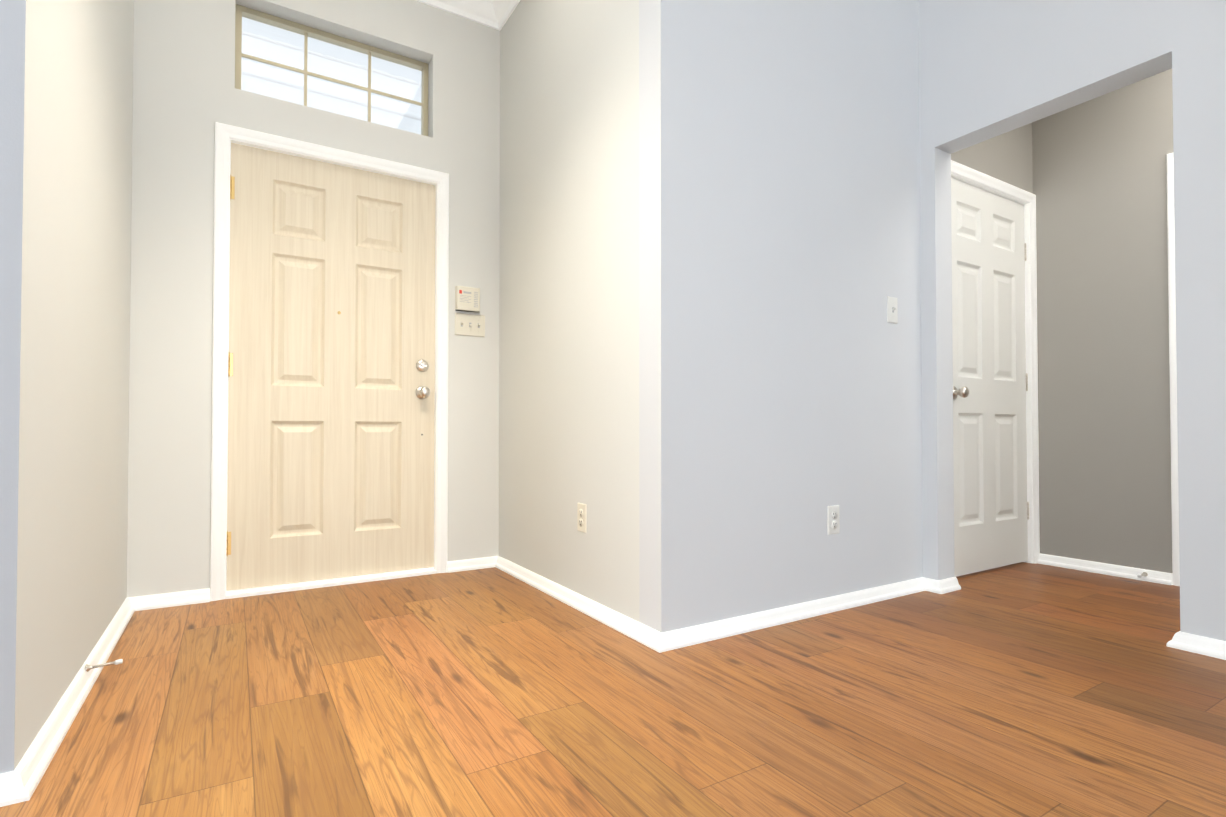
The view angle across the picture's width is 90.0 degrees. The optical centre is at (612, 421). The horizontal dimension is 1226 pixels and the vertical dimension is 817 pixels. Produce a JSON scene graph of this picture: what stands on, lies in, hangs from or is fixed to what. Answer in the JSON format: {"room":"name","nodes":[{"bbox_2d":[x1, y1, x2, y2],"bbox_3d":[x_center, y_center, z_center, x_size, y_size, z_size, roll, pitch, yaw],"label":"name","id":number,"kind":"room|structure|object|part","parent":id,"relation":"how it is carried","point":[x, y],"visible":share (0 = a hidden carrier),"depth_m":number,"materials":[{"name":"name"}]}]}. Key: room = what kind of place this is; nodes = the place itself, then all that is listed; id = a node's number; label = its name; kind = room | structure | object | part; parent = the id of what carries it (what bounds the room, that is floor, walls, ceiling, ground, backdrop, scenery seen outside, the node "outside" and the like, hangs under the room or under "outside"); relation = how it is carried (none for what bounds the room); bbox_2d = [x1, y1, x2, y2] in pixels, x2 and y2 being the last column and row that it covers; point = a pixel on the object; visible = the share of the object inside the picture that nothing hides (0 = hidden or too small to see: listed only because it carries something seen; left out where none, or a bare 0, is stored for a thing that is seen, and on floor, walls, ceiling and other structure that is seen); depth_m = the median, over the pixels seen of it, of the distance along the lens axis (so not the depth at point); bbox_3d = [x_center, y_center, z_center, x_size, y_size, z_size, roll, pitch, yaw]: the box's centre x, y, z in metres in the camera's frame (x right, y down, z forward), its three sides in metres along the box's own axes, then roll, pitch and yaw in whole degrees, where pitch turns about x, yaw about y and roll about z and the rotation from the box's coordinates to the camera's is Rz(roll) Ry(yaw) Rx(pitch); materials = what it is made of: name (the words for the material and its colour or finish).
{"room":"entrance hall","nodes":[
{"label":"entrance hall","id":0,"kind":"room"},
{"bbox_2d":[0,0,133,773],"bbox_3d":[-2.916,-0.768,1.029,3.167,3.012,1.478,1,-1,-32],"label":"wall","id":1,"kind":"structure","parent":0,"point":[66,100],"depth_m":1.50,"materials":[{"name":"paint"}]},
{"bbox_2d":[0,748,51,806],"bbox_3d":[-2.424,0.702,0.425,2.996,0.052,0.029,1,-1,-32],"label":"baseboard","id":2,"kind":"structure","parent":1,"relation":"attached to","point":[19,783],"depth_m":1.20,"materials":[{"name":"white wood"}]},
{"bbox_2d":[19,596,143,765],"bbox_3d":[-1.557,0.725,1.844,0.029,0.052,1.476,1,-1,-32],"label":"baseboard","id":3,"kind":"structure","parent":1,"relation":"attached to","point":[54,730],"depth_m":1.63,"materials":[{"name":"white wood"}]},
{"bbox_2d":[85,659,122,671],"bbox_3d":[-1.464,0.704,1.765,0.083,0.025,0.025,1,-1,-32],"label":"spring door stop","id":4,"kind":"object","parent":1,"relation":"attached to","point":[88,668],"visible":1,"depth_m":1.76,"materials":[{"name":"white metal"}]},
{"bbox_2d":[127,0,499,596],"bbox_3d":[-1.330,-0.738,2.974,1.836,3.012,0.170,1,-1,-32],"label":"wall","id":5,"kind":"structure","parent":0,"point":[187,94],"depth_m":2.63,"materials":[{"name":"paint"}]},
{"bbox_2d":[210,122,448,600],"bbox_3d":[-1.325,-0.257,2.959,1.014,2.050,0.188,1,-1,-32],"label":"door frame","id":6,"kind":"structure","parent":5,"relation":"attached to","point":[224,133],"depth_m":2.77,"materials":[{"name":"white wood"}]},
{"bbox_2d":[226,143,434,590],"bbox_3d":[-1.302,-0.241,2.902,0.918,1.966,0.117,1,-1,-32],"label":"front door","id":7,"kind":"structure","parent":5,"relation":"in","point":[331,367],"depth_m":2.89,"materials":[{"name":"beige wood"}]},
{"bbox_3d":[-0.953,-0.214,3.091,0.065,0.200,0.073,1,-1,-32],"label":"hardware knob","id":8,"kind":"part","parent":7,"relation":"part of","materials":[{"name":"silver metal"}]},
{"bbox_2d":[235,4,427,135],"bbox_3d":[-1.349,-1.669,3.011,0.864,0.429,0.042,1,-1,-32],"label":"window","id":9,"kind":"structure","parent":5,"relation":"in","point":[294,27],"depth_m":2.98,"materials":[{"name":"beige"}]},
{"bbox_2d":[416,0,505,30],"bbox_3d":[-1.260,-2.189,2.886,1.576,0.112,0.092,1,-1,-32],"label":"crown molding","id":10,"kind":"structure","parent":5,"relation":"attached to","point":[477,11],"depth_m":3.22,"materials":[{"name":"white paint"}]},
{"bbox_2d":[455,286,479,312],"bbox_3d":[-0.759,-0.639,3.207,0.124,0.125,0.031,1,-1,-32],"label":"box","id":11,"kind":"object","parent":5,"relation":"attached to","point":[467,299],"visible":1,"depth_m":3.19,"materials":[{"name":"beige plastic"}]},
{"bbox_2d":[455,313,484,336],"bbox_3d":[-0.748,-0.507,3.218,0.162,0.115,0.019,1,-1,-32],"label":"light switch","id":12,"kind":"object","parent":5,"relation":"attached to","point":[469,325],"visible":1,"depth_m":3.22,"materials":[{"name":"beige plastic"}]},
{"bbox_2d":[499,0,638,621],"bbox_3d":[-0.206,-0.741,2.777,0.130,3.012,1.348,1,-1,-32],"label":"wall","id":13,"kind":"structure","parent":0,"point":[569,287],"depth_m":2.60,"materials":[{"name":"paint"}]},
{"bbox_2d":[489,0,519,20],"bbox_3d":[-0.248,-2.193,2.656,0.092,0.112,1.350,1,-1,-32],"label":"crown molding","id":14,"kind":"structure","parent":13,"relation":"attached to","point":[495,14],"depth_m":3.22,"materials":[{"name":"white paint"}]},
{"bbox_2d":[487,556,649,645],"bbox_3d":[-0.244,0.738,2.664,0.029,0.052,1.459,1,-1,-32],"label":"baseboard","id":15,"kind":"structure","parent":13,"relation":"attached to","point":[627,626],"depth_m":2.50,"materials":[{"name":"white wood"}]},
{"bbox_2d":[577,503,586,532],"bbox_3d":[-0.129,0.393,2.502,0.008,0.115,0.070,1,-1,-32],"label":"outlet","id":16,"kind":"object","parent":13,"relation":"attached to","point":[581,517],"visible":1,"depth_m":2.49,"materials":[{"name":"beige plastic"}]},
{"bbox_2d":[0,562,1225,816],"bbox_3d":[0.563,0.760,0.538,8.600,0.060,6.424,1,-1,-32],"label":"floor","id":17,"kind":"structure","parent":0,"point":[1026,690],"depth_m":1.58,"materials":[{"name":"laminate"}]},
{"bbox_2d":[639,0,1032,632],"bbox_3d":[1.768,-0.735,3.126,3.857,3.012,0.130,1,-1,-32],"label":"wall","id":18,"kind":"structure","parent":0,"point":[780,402],"depth_m":2.34,"materials":[{"name":"paint"}]},
{"bbox_2d":[647,577,938,652],"bbox_3d":[0.791,0.734,2.398,1.511,0.052,0.042,1,-1,-32],"label":"baseboard","id":19,"kind":"structure","parent":18,"relation":"attached to","point":[654,639],"depth_m":2.30,"materials":[{"name":"white wood"}]},
{"bbox_2d":[827,505,839,534],"bbox_3d":[0.898,0.400,2.490,0.070,0.115,0.008,1,-1,-32],"label":"electrical outlet","id":20,"kind":"object","parent":18,"relation":"attached to","point":[833,524],"visible":1,"depth_m":2.48,"materials":[{"name":"white plastic"}]},
{"bbox_2d":[887,296,897,323],"bbox_3d":[1.242,-0.494,2.710,0.070,0.115,0.019,1,-1,-32],"label":"light switch","id":21,"kind":"object","parent":18,"relation":"attached to","point":[892,313],"visible":1,"depth_m":2.71,"materials":[{"name":"white plastic"}]},
{"bbox_2d":[951,177,1028,576],"bbox_3d":[1.955,-0.220,3.155,0.786,1.959,0.108,1,-1,-32],"label":"hall door","id":22,"kind":"structure","parent":18,"relation":"in","point":[990,389],"depth_m":3.17,"materials":[{"name":"white wood"}]},
{"bbox_3d":[1.678,-0.141,2.962,0.065,0.065,0.073,1,-1,-32],"label":"hardware knob","id":23,"kind":"part","parent":22,"relation":"part of","materials":[{"name":"silver metal"}]},
{"bbox_2d":[951,160,1039,563],"bbox_3d":[1.922,-0.243,3.202,0.896,2.030,0.148,1,-1,-32],"label":"door frame","id":24,"kind":"structure","parent":18,"relation":"attached to","point":[971,174],"depth_m":3.36,"materials":[{"name":"white wood"}]},
{"bbox_2d":[918,0,1225,640],"bbox_3d":[2.710,-0.771,0.872,0.130,3.012,4.697,1,-1,-32],"label":"wall","id":25,"kind":"structure","parent":0,"point":[989,69],"depth_m":2.25,"materials":[{"name":"paint"}]},
{"bbox_2d":[1166,631,1225,659],"bbox_3d":[2.874,0.705,0.554,0.159,0.052,3.625,1,-1,-32],"label":"baseboard","id":26,"kind":"structure","parent":25,"relation":"attached to","point":[1206,646],"depth_m":1.99,"materials":[{"name":"white wood"}]},
{"bbox_2d":[1032,69,1172,572],"bbox_3d":[3.619,-0.762,1.432,0.130,3.012,4.698,1,-1,-32],"label":"wall","id":27,"kind":"structure","parent":0,"point":[1099,166],"depth_m":3.11,"materials":[{"name":"paint"}]},
{"bbox_2d":[1037,553,1172,584],"bbox_3d":[2.471,0.745,3.119,0.029,0.052,0.578,1,-1,-32],"label":"baseboard","id":28,"kind":"structure","parent":27,"relation":"attached to","point":[1153,576],"depth_m":3.09,"materials":[{"name":"white wood"}]},
{"bbox_2d":[1137,572,1147,577],"bbox_3d":[2.537,0.738,2.939,0.074,0.022,0.021,1,-1,-32],"label":"door stop","id":29,"kind":"object","parent":28,"relation":"attached to","point":[1142,574],"visible":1,"depth_m":2.94,"materials":[{"name":"white metal"}]},
{"bbox_2d":[1166,153,1179,585],"bbox_3d":[2.855,-0.255,2.522,0.018,2.033,0.869,1,-1,-32],"label":"door frame","id":30,"kind":"structure","parent":27,"relation":"attached to","point":[1173,373],"depth_m":2.88,"materials":[{"name":"white wood"}]},
{"label":"outside","id":31,"kind":"structure","parent":0,"visible":0},
{"bbox_2d":[241,17,421,133],"bbox_3d":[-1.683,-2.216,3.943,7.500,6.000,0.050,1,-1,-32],"label":"window pane","id":32,"kind":"object","parent":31,"point":[294,81],"depth_m":3.85,"materials":[{"name":"clear glass"}]}
]}

